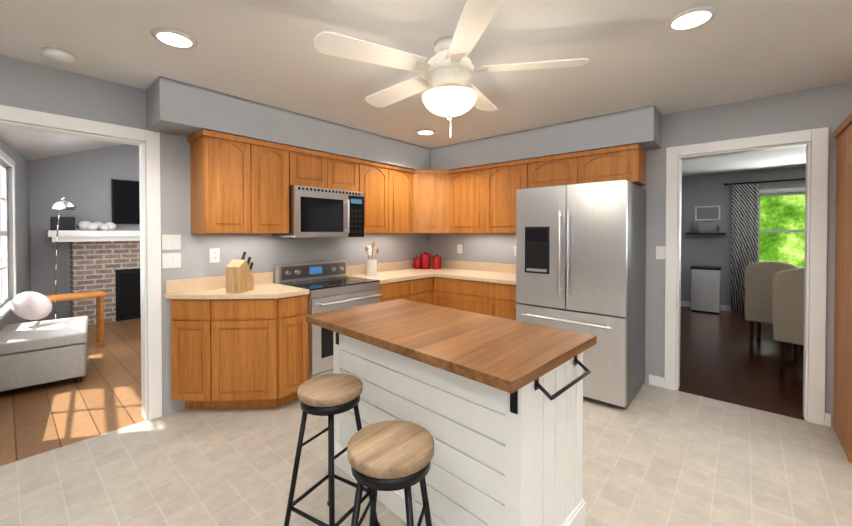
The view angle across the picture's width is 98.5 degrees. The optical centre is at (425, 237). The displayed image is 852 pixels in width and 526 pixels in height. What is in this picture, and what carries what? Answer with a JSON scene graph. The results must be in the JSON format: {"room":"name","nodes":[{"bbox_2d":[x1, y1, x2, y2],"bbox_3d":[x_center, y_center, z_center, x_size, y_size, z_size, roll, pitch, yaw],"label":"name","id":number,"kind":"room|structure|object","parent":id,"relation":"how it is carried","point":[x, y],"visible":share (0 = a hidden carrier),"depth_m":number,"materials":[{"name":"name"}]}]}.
{"room":"kitchen","nodes":[
{"label":"kitchen","id":0,"kind":"room"},
{"bbox_2d":[0,140,30,329],"bbox_3d":[-4.262,-0.768,3.583,0.140,4.200,4.313,-1,1,-42],"label":"wall","id":1,"kind":"structure","parent":0,"point":[22,200],"depth_m":4.43,"materials":[{"name":"grey paint"}]},
{"bbox_2d":[0,149,16,319],"bbox_3d":[-4.316,-0.040,3.735,0.153,1.640,1.241,-1,1,-43],"label":"window","id":2,"kind":"structure","parent":1,"relation":"in","point":[4,311],"depth_m":3.37,"materials":[{"name":"white paint"}]},
{"bbox_2d":[0,126,122,160],"bbox_3d":[-2.957,-1.810,5.062,4.280,2.008,4.720,1,1,41],"label":"ceiling","id":3,"kind":"structure","parent":0,"point":[29,145],"depth_m":4.49,"materials":[{"name":"white paint"}]},
{"bbox_2d":[29,144,139,321],"bbox_3d":[-4.620,-0.804,6.515,0.120,4.200,4.720,1,1,41],"label":"wall","id":4,"kind":"structure","parent":0,"point":[81,181],"depth_m":5.52,"materials":[{"name":"grey paint"}]},
{"bbox_2d":[111,179,139,223],"bbox_3d":[-4.638,-0.582,6.362,0.048,0.720,1.240,1,1,41],"label":"tv","id":5,"kind":"object","parent":4,"relation":"attached to","point":[125,195],"visible":0.33,"depth_m":6.00,"materials":[{"name":"black plastic"}]},
{"bbox_2d":[0,55,427,414],"bbox_3d":[-1.989,0.131,2.844,0.120,2.420,6.240,1,1,41],"label":"wall","id":6,"kind":"structure","parent":0,"point":[34,86],"depth_m":2.81,"materials":[{"name":"grey paint"}]},
{"bbox_2d":[0,105,161,419],"bbox_3d":[-2.400,0.285,2.371,0.156,2.125,1.115,1,1,41],"label":"door frame","id":7,"kind":"structure","parent":6,"relation":"attached to","point":[150,272],"depth_m":2.69,"materials":[{"name":"white paint"}]},
{"bbox_2d":[162,253,180,268],"bbox_3d":[-1.941,0.177,2.801,0.009,0.115,0.121,1,1,41],"label":"light switch","id":8,"kind":"object","parent":6,"relation":"attached to","point":[169,260],"depth_m":2.80,"materials":[{"name":"white plastic"}]},
{"bbox_2d":[162,235,180,249],"bbox_3d":[-1.941,0.037,2.800,0.009,0.115,0.121,1,1,41],"label":"light switch","id":9,"kind":"object","parent":6,"relation":"attached to","point":[171,242],"depth_m":2.80,"materials":[{"name":"white plastic"}]},
{"bbox_2d":[209,248,219,262],"bbox_3d":[-1.744,0.149,3.028,0.008,0.115,0.075,1,1,41],"label":"outlet","id":10,"kind":"object","parent":6,"relation":"attached to","point":[214,254],"depth_m":3.02,"materials":[{"name":"white plastic"}]},
{"bbox_2d":[187,129,262,233],"bbox_3d":[-1.610,-0.409,2.937,0.316,0.758,0.389,1,1,41],"label":"upper cabinet","id":11,"kind":"object","parent":6,"relation":"attached to","point":[240,184],"depth_m":2.81,"materials":[{"name":"brown wood"}]},
{"bbox_2d":[259,140,290,233],"bbox_3d":[-1.430,-0.411,3.145,0.316,0.758,0.389,1,1,41],"label":"upper cabinet","id":12,"kind":"object","parent":6,"relation":"attached to","point":[274,158],"depth_m":3.08,"materials":[{"name":"brown wood"}]},
{"bbox_2d":[366,246,371,255],"bbox_3d":[-0.664,0.154,4.275,0.008,0.115,0.075,1,1,41],"label":"outlet","id":13,"kind":"object","parent":6,"relation":"attached to","point":[369,247],"depth_m":4.28,"materials":[{"name":"white plastic"}]},
{"bbox_2d":[359,159,394,232],"bbox_3d":[-0.636,-0.422,4.034,0.351,0.758,0.468,1,1,41],"label":"upper cabinet","id":14,"kind":"object","parent":6,"relation":"attached to","point":[376,180],"depth_m":3.96,"materials":[{"name":"brown wood"}]},
{"bbox_2d":[395,166,410,232],"bbox_3d":[-0.393,-0.426,4.314,0.351,0.758,0.502,1,1,41],"label":"upper cabinet","id":15,"kind":"object","parent":6,"relation":"attached to","point":[402,175],"depth_m":4.24,"materials":[{"name":"brown wood"}]},
{"bbox_2d":[411,169,450,232],"bbox_3d":[0.056,-0.429,4.583,0.676,0.758,0.676,1,1,41],"label":"upper cabinet","id":16,"kind":"object","parent":6,"relation":"attached to","point":[430,189],"depth_m":4.40,"materials":[{"name":"brown wood"}]},
{"bbox_2d":[0,306,851,525],"bbox_3d":[0.165,1.357,3.969,10.720,0.060,10.740,1,1,41],"label":"floor","id":17,"kind":"structure","parent":0,"point":[652,455],"depth_m":2.28,"materials":[{"name":"tile"}]},
{"bbox_2d":[0,316,88,396],"bbox_3d":[-3.636,1.098,3.500,0.610,0.470,0.900,-1,1,-42],"label":"ottoman","id":18,"kind":"object","parent":17,"relation":"on","point":[40,352],"visible":1,"depth_m":3.23,"materials":[{"name":"fabric"}]},
{"bbox_2d":[10,292,51,319],"bbox_3d":[-3.872,0.672,3.609,0.260,0.277,0.285,1,1,41],"label":"pillow","id":19,"kind":"object","parent":18,"relation":"on","point":[31,305],"visible":1,"depth_m":3.55,"materials":[{"name":"fabric"}]},
{"bbox_2d":[52,197,76,318],"bbox_3d":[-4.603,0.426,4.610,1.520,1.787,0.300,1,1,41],"label":"lamp","id":20,"kind":"object","parent":17,"relation":"on","point":[62,205],"visible":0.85,"depth_m":4.21,"materials":[{"name":"white metal"}]},
{"bbox_2d":[37,291,107,346],"bbox_3d":[-4.186,1.003,4.335,0.380,0.640,0.600,1,1,41],"label":"wood side table","id":21,"kind":"object","parent":17,"relation":"on","point":[99,295],"visible":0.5,"depth_m":4.42,"materials":[{"name":"brown wood"}]},
{"bbox_2d":[45,230,140,324],"bbox_3d":[-4.456,0.595,6.192,0.567,1.410,2.700,1,1,41],"label":"brick fireplace","id":22,"kind":"object","parent":17,"relation":"on","point":[108,262],"visible":0.42,"depth_m":5.60,"materials":[{"name":"brown brick"}]},
{"bbox_2d":[50,217,74,229],"bbox_3d":[-5.172,-0.194,5.229,0.180,0.189,0.240,1,1,41],"label":"speaker","id":23,"kind":"object","parent":22,"relation":"on","point":[66,223],"visible":0.96,"depth_m":5.17,"materials":[{"name":"black plastic"}]},
{"bbox_2d":[77,221,115,230],"bbox_3d":[-4.943,-0.175,5.520,0.255,0.144,0.440,1,1,41],"label":"shell","id":24,"kind":"object","parent":22,"relation":"on","point":[88,225],"visible":0.98,"depth_m":5.44,"materials":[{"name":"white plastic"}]},
{"bbox_2d":[171,295,308,408],"bbox_3d":[-1.455,0.903,2.903,0.616,0.875,0.808,1,1,41],"label":"base cabinet","id":25,"kind":"object","parent":17,"relation":"on","point":[237,353],"visible":0.9,"depth_m":2.79,"materials":[{"name":"brown wood"}]},
{"bbox_2d":[164,272,309,299],"bbox_3d":[-1.461,0.395,2.881,0.627,0.139,0.842,1,1,41],"label":"countertop","id":26,"kind":"structure","parent":25,"relation":"on","point":[214,288],"depth_m":2.88,"materials":[{"name":"beige stone"}]},
{"bbox_2d":[226,252,253,292],"bbox_3d":[-1.463,0.269,2.914,0.110,0.309,0.236,0,1,6],"label":"knife block","id":27,"kind":"object","parent":26,"relation":"on","point":[239,277],"visible":0.98,"depth_m":2.82,"materials":[{"name":"brown wood"}]},
{"bbox_2d":[275,260,381,378],"bbox_3d":[-0.892,0.791,3.455,0.687,1.085,0.756,1,1,41],"label":"range","id":28,"kind":"object","parent":17,"relation":"on","point":[331,285],"visible":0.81,"depth_m":3.28,"materials":[{"name":"metal"}]},
{"bbox_2d":[284,374,379,525],"bbox_3d":[-0.430,1.012,1.661,0.322,0.692,0.320,0,1,29],"label":"stool","id":29,"kind":"object","parent":17,"relation":"on","point":[330,396],"visible":0.98,"depth_m":1.60,"materials":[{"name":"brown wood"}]},
{"bbox_2d":[347,420,433,525],"bbox_3d":[-0.115,1.018,1.216,0.322,0.692,0.320,0,1,12],"label":"stool","id":30,"kind":"object","parent":17,"relation":"on","point":[392,455],"visible":1,"depth_m":1.15,"materials":[{"name":"brown wood"}]},
{"bbox_2d":[379,280,406,301],"bbox_3d":[-0.534,0.890,3.966,0.616,0.876,0.463,1,1,41],"label":"base cabinet","id":31,"kind":"object","parent":17,"relation":"on","point":[394,290],"depth_m":3.71,"materials":[{"name":"brown wood"}]},
{"bbox_2d":[403,277,434,304],"bbox_3d":[-0.277,0.887,4.216,0.676,0.876,0.477,1,1,41],"label":"base cabinet","id":32,"kind":"object","parent":17,"relation":"on","point":[422,290],"depth_m":4.04,"materials":[{"name":"brown wood"}]},
{"bbox_2d":[347,259,515,284],"bbox_3d":[0.193,0.382,3.968,1.702,0.139,1.440,1,1,41],"label":"countertop","id":33,"kind":"structure","parent":32,"relation":"on","point":[390,272],"depth_m":4.20,"materials":[{"name":"beige stone"}]},
{"bbox_2d":[365,242,379,274],"bbox_3d":[-0.593,0.229,4.028,0.124,0.365,0.142,1,1,41],"label":"utensil crock","id":34,"kind":"object","parent":33,"relation":"on","point":[371,266],"visible":1,"depth_m":3.98,"materials":[{"name":"white ceramic"}]},
{"bbox_2d":[413,252,440,268],"bbox_3d":[0.020,0.293,4.733,0.362,0.218,0.134,0,1,9],"label":"canisters","id":35,"kind":"object","parent":33,"relation":"on","point":[423,261],"visible":1,"depth_m":4.68,"materials":[{"name":"ceramic"}]},
{"bbox_2d":[435,277,462,309],"bbox_3d":[0.421,0.886,4.283,0.429,0.876,0.676,1,1,41],"label":"base cabinet","id":36,"kind":"object","parent":17,"relation":"on","point":[448,291],"depth_m":4.05,"materials":[{"name":"brown wood"}]},
{"bbox_2d":[333,339,596,525],"bbox_3d":[0.071,0.923,1.902,1.369,0.860,0.777,1,1,41],"label":"kitchen island","id":37,"kind":"object","parent":17,"relation":"on","point":[493,405],"depth_m":1.55,"materials":[{"name":"white paint"}]},
{"bbox_2d":[306,299,596,398],"bbox_3d":[0.048,0.472,1.915,1.403,0.039,0.822,1,1,41],"label":"island countertop","id":38,"kind":"structure","parent":37,"relation":"on","point":[510,356],"depth_m":1.66,"materials":[{"name":"brown wood"}]},
{"bbox_2d":[463,280,482,312],"bbox_3d":[0.695,0.889,4.085,0.473,0.876,0.616,1,1,41],"label":"base cabinet","id":39,"kind":"object","parent":17,"relation":"on","point":[472,290],"depth_m":3.85,"materials":[{"name":"brown wood"}]},
{"bbox_2d":[479,282,516,319],"bbox_3d":[0.944,0.891,3.868,0.415,0.876,0.616,1,1,41],"label":"base cabinet","id":40,"kind":"object","parent":17,"relation":"on","point":[492,299],"depth_m":3.64,"materials":[{"name":"brown wood"}]},
{"bbox_2d":[516,180,645,407],"bbox_3d":[1.391,0.442,3.334,0.912,1.787,0.795,1,1,41],"label":"refrigerator","id":41,"kind":"object","parent":17,"relation":"on","point":[580,257],"visible":0.96,"depth_m":3.00,"materials":[{"name":"silver metal"}]},
{"bbox_2d":[691,265,721,313],"bbox_3d":[4.928,0.909,6.466,0.410,0.775,0.458,1,1,41],"label":"beverage cooler","id":42,"kind":"object","parent":17,"relation":"on","point":[705,288],"visible":1,"depth_m":6.33,"materials":[{"name":"metal"}]},
{"bbox_2d":[744,261,799,351],"bbox_3d":[4.277,0.799,4.480,0.672,1.045,0.500,-1,1,-39],"label":"dining chair","id":43,"kind":"object","parent":17,"relation":"on","point":[758,276],"visible":0.5,"depth_m":4.37,"materials":[{"name":"beige fabric"}]},
{"bbox_2d":[772,268,804,369],"bbox_3d":[3.832,0.810,3.610,0.672,1.045,0.500,0,1,-33],"label":"dining chair","id":44,"kind":"object","parent":17,"relation":"on","point":[788,302],"visible":0.5,"depth_m":3.56,"materials":[{"name":"beige fabric"}]},
{"bbox_2d":[833,112,851,462],"bbox_3d":[2.987,0.306,2.079,0.855,2.090,0.632,1,1,41],"label":"oak pantry cabinet","id":45,"kind":"object","parent":17,"relation":"on","point":[842,407],"visible":1,"depth_m":2.35,"materials":[{"name":"brown wood"}]},
{"bbox_2d":[0,0,851,176],"bbox_3d":[1.797,-1.125,2.523,6.240,0.100,10.740,1,1,41],"label":"ceiling","id":46,"kind":"structure","parent":0,"point":[637,53],"depth_m":2.14,"materials":[{"name":"white paint"}]},
{"bbox_2d":[41,47,74,63],"bbox_3d":[-2.131,-1.052,2.131,0.140,0.034,0.140,1,1,41],"label":"smoke detector","id":47,"kind":"object","parent":46,"relation":"attached to","point":[58,55],"visible":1,"depth_m":2.10,"materials":[{"name":"white plastic"}]},
{"bbox_2d":[151,28,196,48],"bbox_3d":[-1.347,-1.061,1.967,0.203,0.011,0.203,0,1,-4],"label":"recessed light","id":48,"kind":"object","parent":46,"relation":"in","point":[167,36],"depth_m":1.96,"materials":[{"name":"white plastic"}]},
{"bbox_2d":[146,76,660,169],"bbox_3d":[0.025,-0.935,2.970,2.740,0.290,3.150,1,1,41],"label":"soffit","id":49,"kind":"object","parent":46,"relation":"attached to","point":[176,107],"depth_m":3.16,"materials":[{"name":"grey paint"}]},
{"bbox_2d":[291,146,334,188],"bbox_3d":[-1.158,-0.625,3.456,0.316,0.338,0.437,1,1,41],"label":"upper cabinet","id":50,"kind":"object","parent":49,"relation":"attached to","point":[311,168],"depth_m":3.35,"materials":[{"name":"brown wood"}]},
{"bbox_2d":[273,185,363,237],"bbox_3d":[-1.003,-0.228,3.539,0.447,0.451,0.754,1,1,41],"label":"microwave","id":51,"kind":"object","parent":50,"relation":"attached to","point":[319,212],"visible":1,"depth_m":3.36,"materials":[{"name":"silver metal"}]},
{"bbox_2d":[335,154,358,191],"bbox_3d":[-0.947,-0.628,3.700,0.316,0.338,0.437,1,1,41],"label":"upper cabinet","id":52,"kind":"object","parent":49,"relation":"attached to","point":[346,168],"depth_m":3.64,"materials":[{"name":"brown wood"}]},
{"bbox_2d":[451,166,478,232],"bbox_3d":[0.570,-0.426,4.352,0.591,0.758,0.352,1,1,41],"label":"upper cabinet","id":53,"kind":"object","parent":49,"relation":"attached to","point":[464,181],"depth_m":4.27,"materials":[{"name":"brown wood"}]},
{"bbox_2d":[479,159,526,232],"bbox_3d":[0.918,-0.423,4.050,0.557,0.758,0.352,1,1,41],"label":"upper cabinet","id":54,"kind":"object","parent":49,"relation":"attached to","point":[498,182],"depth_m":3.97,"materials":[{"name":"brown wood"}]},
{"bbox_2d":[527,153,570,187],"bbox_3d":[1.352,-0.638,3.695,0.558,0.318,0.316,1,1,41],"label":"upper cabinet","id":55,"kind":"object","parent":49,"relation":"attached to","point":[553,170],"depth_m":3.61,"materials":[{"name":"brown wood"}]},
{"bbox_2d":[571,144,645,185],"bbox_3d":[1.688,-0.635,3.404,0.559,0.318,0.316,1,1,41],"label":"upper cabinet","id":56,"kind":"object","parent":49,"relation":"attached to","point":[626,162],"depth_m":3.26,"materials":[{"name":"brown wood"}]},
{"bbox_2d":[416,129,435,134],"bbox_3d":[-0.002,-1.084,3.792,0.203,0.011,0.203,0,1,-4],"label":"recessed light","id":57,"kind":"object","parent":46,"relation":"in","point":[423,131],"depth_m":3.78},
{"bbox_2d":[314,0,588,136],"bbox_3d":[0.103,-0.821,2.081,1.362,0.495,1.394,1,1,41],"label":"ceiling fan","id":58,"kind":"object","parent":46,"relation":"hanging from","point":[450,70],"visible":1,"depth_m":1.92,"materials":[{"name":"white plastic"}]},
{"bbox_2d":[666,6,717,30],"bbox_3d":[1.289,-1.059,1.786,0.203,0.011,0.203,0,1,-4],"label":"recessed light","id":59,"kind":"object","parent":46,"relation":"in","point":[691,18],"depth_m":1.78,"materials":[{"name":"white plastic"}]},
{"bbox_2d":[428,81,851,426],"bbox_3d":[2.373,0.128,3.112,6.120,2.420,0.120,1,1,41],"label":"wall","id":60,"kind":"structure","parent":0,"point":[830,106],"depth_m":3.08,"materials":[{"name":"grey paint"}]},
{"bbox_2d":[457,244,461,253],"bbox_3d":[0.434,0.148,4.707,0.075,0.115,0.008,1,1,41],"label":"outlet","id":61,"kind":"object","parent":60,"relation":"attached to","point":[459,246],"depth_m":4.71,"materials":[{"name":"white plastic"}]},
{"bbox_2d":[656,246,664,258],"bbox_3d":[2.093,0.136,3.269,0.075,0.115,0.009,1,1,41],"label":"light switch","id":62,"kind":"object","parent":60,"relation":"attached to","point":[660,250],"depth_m":3.27,"materials":[{"name":"white plastic"}]},
{"bbox_2d":[649,374,830,426],"bbox_3d":[0.323,1.321,0.854,6.000,0.090,6.000,1,1,41],"label":"baseboard","id":63,"kind":"structure","parent":60,"relation":"attached to","point":[654,380],"depth_m":3.27,"materials":[{"name":"white paint"}]},
{"bbox_2d":[664,127,828,425],"bbox_3d":[2.527,0.277,2.979,0.970,2.125,0.156,1,1,41],"label":"door frame","id":64,"kind":"structure","parent":60,"relation":"attached to","point":[815,276],"depth_m":2.69,"materials":[{"name":"white paint"}]},
{"bbox_2d":[681,167,805,305],"bbox_3d":[5.993,0.093,5.928,4.340,2.420,0.120,1,1,41],"label":"wall","id":65,"kind":"structure","parent":0,"point":[707,250],"depth_m":6.56,"materials":[{"name":"grey paint"}]},
{"bbox_2d":[686,206,725,234],"bbox_3d":[5.016,-0.308,6.583,0.560,0.515,0.157,1,1,41],"label":"shelf","id":66,"kind":"object","parent":65,"relation":"attached to","point":[703,213],"visible":1,"depth_m":6.61,"materials":[{"name":"brown wood"}]},
{"bbox_2d":[681,301,740,312],"bbox_3d":[5.949,1.254,5.893,4.100,0.100,0.012,1,1,41],"label":"baseboard","id":67,"kind":"structure","parent":65,"relation":"attached to","point":[723,307],"depth_m":6.50,"materials":[{"name":"white paint"}]},
{"bbox_2d":[724,178,805,312],"bbox_3d":[6.042,0.173,5.718,2.198,2.225,0.129,1,1,41],"label":"curtain","id":68,"kind":"object","parent":65,"relation":"attached to","point":[745,208],"visible":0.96,"depth_m":6.23,"materials":[{"name":"grey fabric"}]},
{"bbox_2d":[758,187,805,267],"bbox_3d":[6.084,-0.100,5.794,1.430,1.390,0.120,1,1,41],"label":"window","id":69,"kind":"structure","parent":65,"relation":"in","point":[785,191],"depth_m":6.04,"materials":[{"name":"white paint"}]},
{"label":"outside","id":70,"kind":"structure","parent":0,"visible":0},
{"bbox_2d":[759,195,804,267],"bbox_3d":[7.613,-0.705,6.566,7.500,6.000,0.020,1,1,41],"label":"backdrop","id":71,"kind":"structure","parent":70,"point":[785,212],"depth_m":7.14,"materials":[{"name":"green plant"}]}
]}

